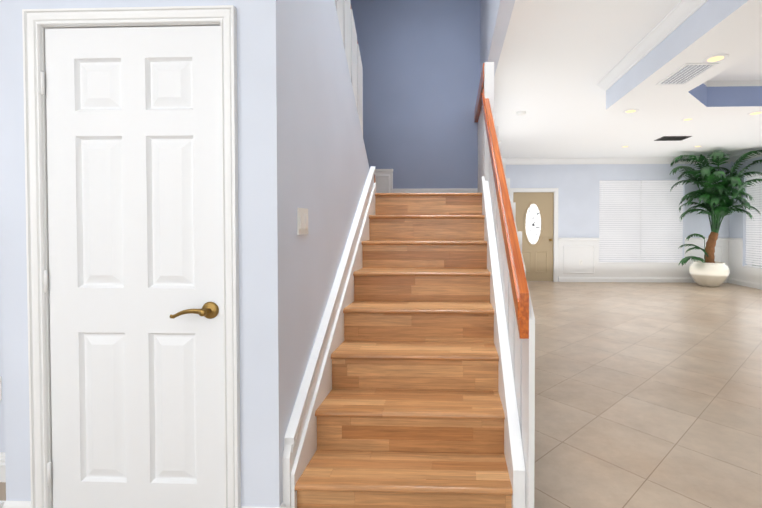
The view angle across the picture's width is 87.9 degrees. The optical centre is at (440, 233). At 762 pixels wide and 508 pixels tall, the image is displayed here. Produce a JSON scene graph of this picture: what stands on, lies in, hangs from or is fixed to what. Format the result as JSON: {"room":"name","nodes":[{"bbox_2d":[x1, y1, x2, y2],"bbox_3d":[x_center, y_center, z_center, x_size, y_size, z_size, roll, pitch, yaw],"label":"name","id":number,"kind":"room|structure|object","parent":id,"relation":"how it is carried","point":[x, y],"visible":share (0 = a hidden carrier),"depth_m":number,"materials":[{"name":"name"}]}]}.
{"room":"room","nodes":[
{"label":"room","id":0,"kind":"room"},
{"bbox_2d":[0,207,4,451],"bbox_3d":[-3.027,-0.174,2.006,2.490,2.780,0.120,0,1,2],"label":"wall","id":1,"kind":"structure","parent":0,"point":[2,432],"depth_m":1.92,"materials":[{"name":"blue paint"}]},
{"bbox_2d":[0,376,1,399],"bbox_3d":[-2.204,0.766,1.930,0.072,0.116,0.008,0,1,2],"label":"outlet","id":2,"kind":"object","parent":1,"relation":"attached to","point":[0,387],"visible":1,"depth_m":1.93,"materials":[{"name":"white plastic"}]},
{"bbox_2d":[0,452,5,481],"bbox_3d":[-3.017,1.151,1.954,2.513,0.132,0.028,0,1,2],"label":"baseboard","id":3,"kind":"structure","parent":1,"relation":"attached to","point":[2,454],"depth_m":1.91,"materials":[{"name":"white paint"}]},
{"bbox_2d":[0,0,290,506],"bbox_3d":[-1.205,-1.777,1.588,1.132,6.000,0.120,0,1,2],"label":"wall","id":4,"kind":"structure","parent":0,"point":[264,201],"depth_m":1.56,"materials":[{"name":"blue paint"}]},
{"bbox_2d":[0,500,30,507],"bbox_3d":[-1.778,1.155,1.725,0.035,0.132,0.313,0,1,2],"label":"baseboard","id":5,"kind":"structure","parent":4,"relation":"attached to","point":[27,504],"depth_m":1.58,"materials":[{"name":"white paint"}]},
{"bbox_2d":[40,71,51,485],"bbox_3d":[-1.585,0.188,1.569,0.018,1.660,0.014,0,1,2],"label":"closet door hinge","id":6,"kind":"object","parent":4,"relation":"attached to","point":[46,290],"visible":1,"depth_m":1.56,"materials":[{"name":"white paint"}]},
{"bbox_2d":[22,5,240,507],"bbox_3d":[-1.218,0.171,1.611,0.846,2.105,0.142,0,1,2],"label":"trim","id":7,"kind":"structure","parent":4,"relation":"attached to","point":[36,23],"depth_m":1.54,"materials":[{"name":"white paint"}]},
{"bbox_2d":[45,26,224,507],"bbox_3d":[-1.219,0.197,1.583,0.718,2.029,0.035,0,1,2],"label":"closet door","id":8,"kind":"structure","parent":4,"relation":"in","point":[134,153],"depth_m":1.57,"materials":[{"name":"white paint"}]},
{"bbox_2d":[170,302,218,318],"bbox_3d":[-0.965,0.306,1.530,0.166,0.068,0.058,0,1,2],"label":"door handle","id":9,"kind":"object","parent":8,"relation":"attached to","point":[209,310],"visible":1,"depth_m":1.53,"materials":[{"name":"gold metal"}]},
{"bbox_2d":[289,0,369,414],"bbox_3d":[-0.660,-0.355,2.472,0.100,3.127,1.635,0,1,2],"label":"wall","id":10,"kind":"structure","parent":0,"point":[329,168],"depth_m":1.99,"materials":[{"name":"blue paint"}]},
{"bbox_2d":[297,208,307,234],"bbox_3d":[-0.628,-0.055,1.793,0.010,0.120,0.116,0,1,2],"label":"light switch","id":11,"kind":"object","parent":10,"relation":"attached to","point":[302,220],"visible":1,"depth_m":1.77,"materials":[{"name":"white plastic"}]},
{"bbox_2d":[282,166,375,507],"bbox_3d":[-0.590,0.331,2.433,0.045,1.756,1.720,0,1,2],"label":"trim","id":12,"kind":"structure","parent":10,"relation":"attached to","point":[300,444],"depth_m":1.98,"materials":[{"name":"white paint"}]},
{"bbox_2d":[334,0,375,182],"bbox_3d":[-0.653,-1.505,2.678,0.169,2.243,1.275,0,1,2],"label":"stair railing","id":13,"kind":"object","parent":10,"relation":"attached to","point":[348,29],"visible":0.42,"depth_m":2.98,"materials":[{"name":"white paint"}]},
{"bbox_2d":[0,281,761,507],"bbox_3d":[1.103,1.252,2.869,10.690,0.100,12.480,0,1,2],"label":"floor","id":14,"kind":"structure","parent":0,"point":[648,394],"depth_m":2.90,"materials":[{"name":"tile"}]},
{"bbox_2d":[297,196,511,507],"bbox_3d":[-0.124,0.445,2.434,0.886,1.528,1.678,0,1,2],"label":"stair","id":15,"kind":"structure","parent":14,"relation":"on","point":[414,448],"depth_m":2.07,"materials":[{"name":"brown wood"}]},
{"bbox_2d":[295,193,512,494],"bbox_3d":[-0.124,0.362,2.426,0.886,1.364,1.712,0,1,2],"label":"stair nosing","id":16,"kind":"object","parent":15,"relation":"on","point":[406,486],"visible":0.96,"depth_m":1.85,"materials":[{"name":"brown wood"}]},
{"bbox_2d":[482,176,525,507],"bbox_3d":[0.343,0.375,2.403,0.049,1.668,1.720,0,1,2],"label":"trim","id":17,"kind":"structure","parent":15,"relation":"attached to","point":[513,449],"depth_m":1.93,"materials":[{"name":"white paint"}]},
{"bbox_2d":[474,62,534,507],"bbox_3d":[0.392,-0.112,3.057,0.086,2.620,3.142,0,1,2],"label":"stair railing","id":18,"kind":"object","parent":14,"relation":"on","point":[520,317],"visible":0.58,"depth_m":1.87,"materials":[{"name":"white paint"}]},
{"bbox_2d":[669,150,761,286],"bbox_3d":[5.550,-0.256,8.013,1.627,2.740,1.338,0,1,2],"label":"palm plant","id":19,"kind":"object","parent":14,"relation":"on","point":[707,271],"visible":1,"depth_m":8.02,"materials":[{"name":"green plant"}]},
{"bbox_2d":[350,0,479,188],"bbox_3d":[-0.547,-1.830,4.693,2.243,6.000,0.120,0,1,2],"label":"wall","id":20,"kind":"structure","parent":0,"point":[420,59],"depth_m":4.62,"materials":[{"name":"paint"}]},
{"bbox_2d":[375,169,477,192],"bbox_3d":[-0.371,-0.560,4.633,1.625,0.407,0.030,0,1,2],"label":"trim","id":21,"kind":"structure","parent":20,"relation":"attached to","point":[384,180],"depth_m":4.63,"materials":[{"name":"white paint"}]},
{"bbox_2d":[480,0,514,77],"bbox_3d":[0.471,-3.191,3.012,0.100,3.220,3.125,0,1,2],"label":"wall","id":22,"kind":"structure","parent":0,"point":[495,16],"depth_m":3.34,"materials":[{"name":"blue paint"}]},
{"bbox_2d":[506,164,729,257],"bbox_3d":[3.622,-0.391,8.903,6.054,2.980,0.200,0,1,2],"label":"wall","id":23,"kind":"structure","parent":0,"point":[577,185],"depth_m":8.81,"materials":[{"name":"blue paint"}]},
{"bbox_2d":[513,192,553,280],"bbox_3d":[2.118,0.078,8.903,0.914,2.018,0.054,0,1,2],"label":"front door","id":24,"kind":"structure","parent":23,"relation":"in","point":[534,217],"depth_m":8.89,"materials":[{"name":"beige paint"}]},
{"bbox_2d":[510,188,557,281],"bbox_3d":[2.119,0.036,8.948,1.098,2.124,0.222,0,1,2],"label":"door frame","id":25,"kind":"structure","parent":23,"relation":"attached to","point":[555,248],"depth_m":8.83,"materials":[{"name":"white paint"}]},
{"bbox_2d":[506,157,729,164],"bbox_3d":[3.577,-1.616,8.725,5.734,0.125,0.115,0,1,2],"label":"crown molding","id":26,"kind":"structure","parent":23,"relation":"attached to","point":[648,160],"depth_m":8.72,"materials":[{"name":"white paint"}]},
{"bbox_2d":[599,206,681,262],"bbox_3d":[4.532,-0.265,8.840,1.890,1.870,0.170,0,1,2],"label":"window","id":27,"kind":"structure","parent":23,"relation":"in","point":[640,254],"depth_m":8.83,"materials":[{"name":"white paint"}]},
{"bbox_2d":[599,180,683,261],"bbox_3d":[4.532,-0.270,8.824,1.874,1.850,0.071,0,1,2],"label":"window blind","id":28,"kind":"object","parent":27,"relation":"attached to","point":[621,202],"visible":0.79,"depth_m":8.83,"materials":[{"name":"white plastic"}]},
{"bbox_2d":[558,277,727,282],"bbox_3d":[4.538,1.035,8.783,3.715,0.132,0.028,0,1,2],"label":"baseboard","id":29,"kind":"structure","parent":23,"relation":"attached to","point":[560,279],"depth_m":8.78,"materials":[{"name":"white paint"}]},
{"bbox_2d":[558,238,729,276],"bbox_3d":[4.540,0.539,8.768,3.741,0.885,0.040,0,1,2],"label":"trim","id":30,"kind":"structure","parent":23,"relation":"attached to","point":[572,252],"depth_m":8.80,"materials":[{"name":"white paint"}]},
{"bbox_2d":[494,0,761,157],"bbox_3d":[1.051,-1.702,2.771,10.790,0.250,12.580,0,1,2],"label":"ceiling","id":31,"kind":"structure","parent":0,"point":[559,61],"depth_m":4.39,"materials":[{"name":"white paint"}]},
{"bbox_2d":[516,111,525,115],"bbox_3d":[1.082,-1.601,5.223,0.130,0.035,0.130,0,1,2],"label":"smoke detector","id":32,"kind":"object","parent":31,"relation":"attached to","point":[520,113],"visible":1,"depth_m":5.18,"materials":[{"name":"white plastic"}]},
{"bbox_2d":[597,0,707,90],"bbox_3d":[1.608,-1.501,0.384,0.100,0.070,7.640,0,1,2],"label":"crown molding","id":33,"kind":"structure","parent":31,"relation":"attached to","point":[675,17],"depth_m":3.10,"materials":[{"name":"white paint"}]},
{"bbox_2d":[654,136,691,140],"bbox_3d":[4.024,-1.640,6.762,0.470,0.010,0.330,0,1,2],"label":"ceiling vent","id":34,"kind":"object","parent":31,"relation":"in","point":[671,138],"visible":1,"depth_m":6.73,"materials":[{"name":"grey metal"}]},
{"bbox_2d":[606,0,761,118],"bbox_3d":[3.918,-1.638,0.501,4.510,0.740,8.030,0,1,2],"label":"ceiling","id":35,"kind":"structure","parent":0,"point":[732,29],"depth_m":3.32,"materials":[{"name":"white paint"}]},
{"bbox_2d":[623,109,638,113],"bbox_3d":[2.075,-1.329,4.255,0.164,0.006,0.164,0,1,2],"label":"recessed light","id":36,"kind":"object","parent":35,"relation":"in","point":[628,111],"visible":0.98,"depth_m":4.25,"materials":[{"name":"yellow glass"}]},
{"bbox_2d":[656,63,718,85],"bbox_3d":[2.027,-1.306,3.231,0.250,0.018,0.450,0,1,2],"label":"ceiling vent","id":37,"kind":"object","parent":35,"relation":"in","point":[686,73],"visible":0.98,"depth_m":3.21,"materials":[{"name":"white metal"}]},
{"bbox_2d":[702,54,728,62],"bbox_3d":[2.062,-1.306,2.924,0.164,0.006,0.164,0,1,2],"label":"recessed light","id":38,"kind":"object","parent":35,"relation":"in","point":[715,58],"visible":1,"depth_m":2.92,"materials":[{"name":"yellow glass"}]},
{"bbox_2d":[747,111,761,114],"bbox_3d":[3.499,-1.330,4.328,0.164,0.006,0.164,0,1,2],"label":"recessed light","id":39,"kind":"object","parent":35,"relation":"in","point":[755,113],"visible":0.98,"depth_m":4.33,"materials":[{"name":"yellow glass"}]},
{"bbox_2d":[729,156,761,265],"bbox_3d":[6.345,-0.285,2.671,0.200,2.980,12.480,0,1,2],"label":"wall","id":40,"kind":"structure","parent":0,"point":[737,225],"depth_m":8.34,"materials":[{"name":"blue paint"}]},
{"bbox_2d":[726,238,761,282],"bbox_3d":[6.354,0.576,6.603,0.040,0.885,4.250,0,1,2],"label":"trim","id":41,"kind":"structure","parent":40,"relation":"attached to","point":[734,248],"depth_m":8.41,"materials":[{"name":"white paint"}]},
{"bbox_2d":[728,277,761,289],"bbox_3d":[6.228,1.140,2.599,0.028,0.132,12.280,0,1,2],"label":"baseboard","id":42,"kind":"structure","parent":40,"relation":"attached to","point":[756,285],"depth_m":8.19,"materials":[{"name":"white paint"}]},
{"bbox_2d":[728,149,761,162],"bbox_3d":[6.315,-1.578,6.502,0.115,0.125,4.120,0,1,2],"label":"crown molding","id":43,"kind":"structure","parent":40,"relation":"attached to","point":[734,158],"depth_m":8.21,"materials":[{"name":"white paint"}]},
{"bbox_2d":[742,255,761,268],"bbox_3d":[6.471,-0.253,7.560,0.170,1.950,1.460,0,1,2],"label":"window","id":44,"kind":"structure","parent":40,"relation":"in","point":[751,265],"depth_m":8.07,"materials":[{"name":"white paint"}]},
{"bbox_2d":[744,172,761,267],"bbox_3d":[6.455,-0.258,7.561,0.071,1.930,1.444,0,1,2],"label":"window blind","id":45,"kind":"object","parent":40,"relation":"attached to","point":[753,230],"visible":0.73,"depth_m":8.05,"materials":[{"name":"white plastic"}]}
]}

